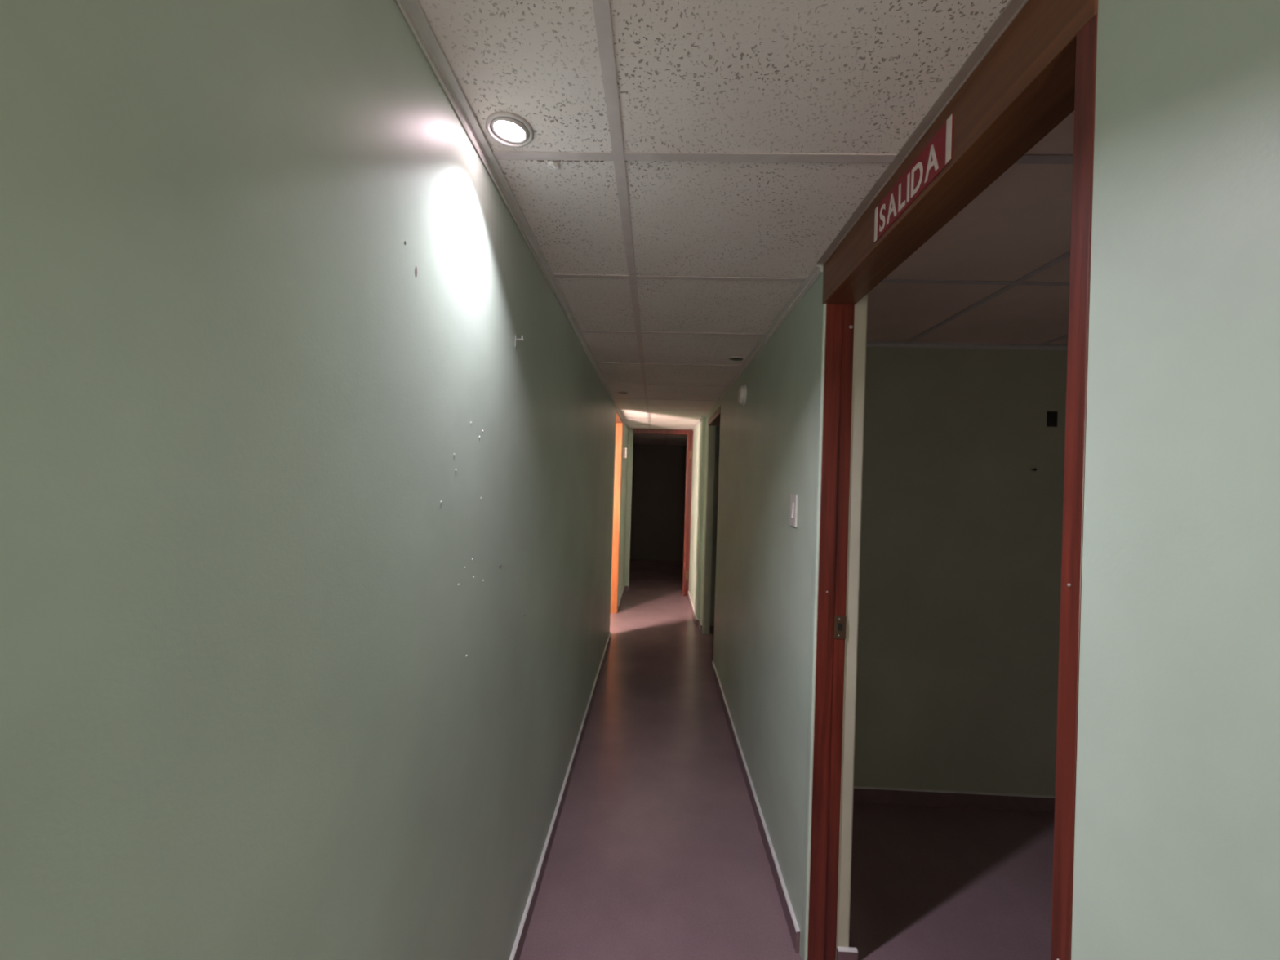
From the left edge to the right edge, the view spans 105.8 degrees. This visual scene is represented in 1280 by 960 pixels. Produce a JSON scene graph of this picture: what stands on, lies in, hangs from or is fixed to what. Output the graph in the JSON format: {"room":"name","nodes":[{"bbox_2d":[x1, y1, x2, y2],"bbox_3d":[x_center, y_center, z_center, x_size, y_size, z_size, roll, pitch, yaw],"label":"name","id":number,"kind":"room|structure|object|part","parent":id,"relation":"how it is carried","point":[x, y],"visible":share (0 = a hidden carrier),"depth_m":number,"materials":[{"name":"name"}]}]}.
{"room":"corridor","nodes":[
{"label":"corridor","id":0,"kind":"room"},
{"bbox_2d":[0,0,628,959],"bbox_3d":[-0.394,0.302,2.273,0.141,2.360,8.520,2,0,2],"label":"wall","id":1,"kind":"structure","parent":0,"point":[305,562],"depth_m":0.49,"materials":[{"name":"green paint"}]},
{"bbox_2d":[394,0,586,346],"bbox_3d":[-0.351,-0.691,0.223,0.024,0.026,4.420,2,0,2],"label":"trim","id":2,"kind":"structure","parent":1,"relation":"attached to","point":[411,11],"depth_m":0.95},
{"bbox_2d":[515,335,523,346],"bbox_3d":[-0.326,-0.375,1.309,0.020,0.031,0.012,2,0,2],"label":"wall hook","id":3,"kind":"object","parent":1,"relation":"attached to","point":[516,336],"visible":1,"depth_m":1.31,"materials":[{"name":"metal"}]},
{"bbox_3d":[-0.335,-0.375,1.310,0.002,0.030,0.012,2,0,2],"label":"plate","id":4,"kind":"part","parent":3,"relation":"part of","materials":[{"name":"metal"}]},
{"bbox_2d":[509,586,624,959],"bbox_3d":[-0.352,1.448,2.259,0.012,0.070,8.500,2,0,2],"label":"baseboard","id":5,"kind":"structure","parent":1,"relation":"attached to","point":[517,947],"depth_m":1.97,"materials":[{"name":"white plastic"}]},
{"bbox_2d":[582,342,618,408],"bbox_3d":[-0.243,-0.682,3.497,0.024,0.026,2.090,2,0,2],"label":"trim","id":6,"kind":"structure","parent":1,"relation":"attached to","point":[586,347],"depth_m":3.01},
{"bbox_2d":[610,410,622,613],"bbox_3d":[-0.309,0.405,4.992,0.138,2.167,0.900,2,0,2],"label":"door","id":7,"kind":"structure","parent":1,"relation":"in","point":[619,424],"depth_m":5.41,"materials":[{"name":"orange wood"}]},
{"bbox_2d":[622,447,627,458],"bbox_3d":[-0.171,-0.307,5.529,0.056,0.116,0.100,2,0,2],"label":"wall plate","id":8,"kind":"object","parent":1,"relation":"attached to","point":[624,452],"visible":1,"depth_m":5.48,"materials":[{"name":"white plastic"}]},
{"bbox_2d":[622,418,629,430],"bbox_3d":[-0.163,-0.677,5.955,0.024,0.026,0.990,2,0,2],"label":"trim","id":9,"kind":"structure","parent":1,"relation":"attached to","point":[624,420],"depth_m":5.82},
{"bbox_2d":[630,437,686,560],"bbox_3d":[0.443,0.336,9.190,2.700,2.360,0.100,2,0,2],"label":"wall","id":10,"kind":"structure","parent":0,"point":[659,471],"depth_m":9.14,"materials":[{"name":"paint"}]},
{"bbox_2d":[623,428,693,591],"bbox_3d":[0.329,0.329,6.497,1.070,2.360,0.290,2,0,2],"label":"wall","id":11,"kind":"structure","parent":0,"point":[630,442],"depth_m":6.54,"materials":[{"name":"green paint"}]},
{"bbox_2d":[624,585,628,591],"bbox_3d":[-0.180,1.460,6.530,0.053,0.070,0.012,2,0,2],"label":"baseboard","id":12,"kind":"structure","parent":11,"relation":"attached to","point":[626,587],"depth_m":6.52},
{"bbox_2d":[632,428,693,595],"bbox_3d":[0.273,0.419,6.391,0.800,2.177,0.125,2,0,2],"label":"door frame","id":13,"kind":"structure","parent":11,"relation":"in","point":[689,433],"depth_m":6.34,"materials":[{"name":"red metal"}]},
{"bbox_2d":[417,0,1074,445],"bbox_3d":[0.991,-0.781,3.571,4.900,0.269,11.600,2,0,2],"label":"ceiling","id":14,"kind":"structure","parent":0,"point":[686,166],"depth_m":1.06,"materials":[{"name":"tile"}]},
{"bbox_2d":[485,111,533,147],"bbox_3d":[-0.258,-0.727,0.963,0.092,0.077,0.092,2,0,2],"label":"recessed light","id":15,"kind":"object","parent":14,"relation":"in","point":[508,129],"visible":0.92,"depth_m":0.96,"materials":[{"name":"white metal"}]},
{"bbox_3d":[-0.259,-0.701,0.962,0.056,0.013,0.056,7,3,2],"label":"bulb","id":16,"kind":"part","parent":15,"relation":"part of","materials":[{"name":"white glass"}]},
{"bbox_2d":[616,391,628,394],"bbox_3d":[-0.137,-0.720,3.818,0.092,0.076,0.092,2,0,2],"label":"recessed light","id":17,"kind":"object","parent":14,"relation":"in","point":[619,393],"visible":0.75,"depth_m":3.82,"materials":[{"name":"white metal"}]},
{"bbox_2d":[727,356,744,361],"bbox_3d":[0.530,-0.701,2.676,0.092,0.078,0.092,2,0,2],"label":"recessed light","id":18,"kind":"object","parent":14,"relation":"in","point":[731,358],"visible":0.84,"depth_m":2.67,"materials":[{"name":"white metal"}]},
{"bbox_2d":[519,559,1054,959],"bbox_3d":[0.922,1.573,3.568,4.900,0.100,11.600,2,0,2],"label":"floor","id":19,"kind":"structure","parent":0,"point":[658,852],"depth_m":1.97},
{"bbox_2d":[835,293,867,959],"bbox_3d":[0.696,0.334,2.686,0.046,2.360,2.383,2,0,2],"label":"wall","id":20,"kind":"structure","parent":0,"point":[861,307],"depth_m":1.50,"materials":[{"name":"beige paint"}]},
{"bbox_2d":[853,346,1067,795],"bbox_3d":[1.938,0.370,2.329,2.460,2.360,0.115,2,0,2],"label":"wall","id":21,"kind":"structure","parent":0,"point":[961,540],"depth_m":2.29,"materials":[{"name":"green paint"}]},
{"bbox_2d":[853,786,1054,812],"bbox_3d":[1.852,1.513,2.266,2.360,0.070,0.012,2,0,2],"label":"baseboard","id":22,"kind":"structure","parent":21,"relation":"attached to","point":[963,799],"depth_m":2.27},
{"bbox_2d":[866,341,1067,351],"bbox_3d":[1.915,-0.620,2.264,2.360,0.020,0.022,2,0,2],"label":"trim","id":23,"kind":"structure","parent":21,"relation":"attached to","point":[868,344],"depth_m":2.28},
{"bbox_2d":[1046,411,1057,426],"bbox_3d":[1.935,-0.286,2.271,0.044,0.072,0.004,2,0,2],"label":"outlet box","id":24,"kind":"object","parent":21,"relation":"attached to","point":[1051,415],"visible":1,"depth_m":2.27,"materials":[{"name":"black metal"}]},
{"bbox_2d":[688,0,1279,959],"bbox_3d":[0.627,0.332,2.160,0.190,2.360,8.360,2,0,2],"label":"wall","id":25,"kind":"structure","parent":0,"point":[1177,828],"depth_m":0.49,"materials":[{"name":"green paint"}]},
{"bbox_2d":[691,416,702,431],"bbox_3d":[0.665,-0.653,5.693,0.024,0.026,1.300,2,0,2],"label":"trim","id":26,"kind":"structure","parent":25,"relation":"attached to","point":[700,417],"depth_m":5.54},
{"bbox_2d":[702,405,720,634],"bbox_3d":[0.690,0.461,4.334,0.122,2.112,0.910,2,0,2],"label":"door","id":27,"kind":"structure","parent":25,"relation":"in","point":[713,421],"depth_m":4.76,"materials":[{"name":"green paint"}]},
{"bbox_2d":[717,339,764,399],"bbox_3d":[0.611,-0.658,3.098,0.024,0.026,1.570,2,0,2],"label":"trim","id":28,"kind":"structure","parent":25,"relation":"attached to","point":[760,344],"depth_m":2.79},
{"bbox_2d":[737,384,746,405],"bbox_3d":[0.589,-0.494,2.813,0.040,0.124,0.124,2,0,2],"label":"detector","id":29,"kind":"object","parent":25,"relation":"attached to","point":[742,391],"visible":1,"depth_m":2.77,"materials":[{"name":"white plastic"}]},
{"bbox_2d":[687,591,857,959],"bbox_3d":[0.587,1.476,2.148,0.202,0.070,8.340,2,0,2],"label":"baseboard","id":30,"kind":"structure","parent":25,"relation":"attached to","point":[842,953],"depth_m":1.96,"materials":[{"name":"grey plastic"}]},
{"bbox_2d":[761,264,822,342],"bbox_3d":[0.572,-0.660,1.896,0.024,0.026,0.775,2,0,2],"label":"trim","id":31,"kind":"structure","parent":25,"relation":"attached to","point":[817,270],"depth_m":1.77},
{"bbox_2d":[789,493,797,527],"bbox_3d":[0.548,0.109,1.738,0.014,0.116,0.072,2,0,2],"label":"light switch","id":32,"kind":"object","parent":25,"relation":"attached to","point":[793,497],"visible":1,"depth_m":1.73,"materials":[{"name":"white plastic"}]},
{"bbox_2d":[817,0,1028,264],"bbox_3d":[0.542,-0.669,1.030,0.020,0.006,0.926,2,0,2],"label":"trim","id":33,"kind":"structure","parent":25,"relation":"attached to","point":[1013,8],"depth_m":0.87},
{"bbox_2d":[807,0,1097,959],"bbox_3d":[0.570,0.419,1.042,0.101,2.178,0.956,2,0,2],"label":"door frame","id":34,"kind":"structure","parent":25,"relation":"in","point":[1042,69],"depth_m":0.78,"materials":[{"name":"red wood"}]},
{"bbox_3d":[0.616,0.453,1.489,0.036,0.070,0.002,2,0,2],"label":"strike plate","id":35,"kind":"part","parent":34,"relation":"part of","materials":[{"name":"gold metal"}]},
{"bbox_2d":[874,114,953,242],"bbox_3d":[0.547,-0.597,0.989,0.003,0.078,0.295,2,0,2],"label":"exit sign","id":36,"kind":"object","parent":34,"relation":"attached to","point":[937,153],"visible":1,"depth_m":0.95,"materials":[{"name":"red plastic"}]}
]}

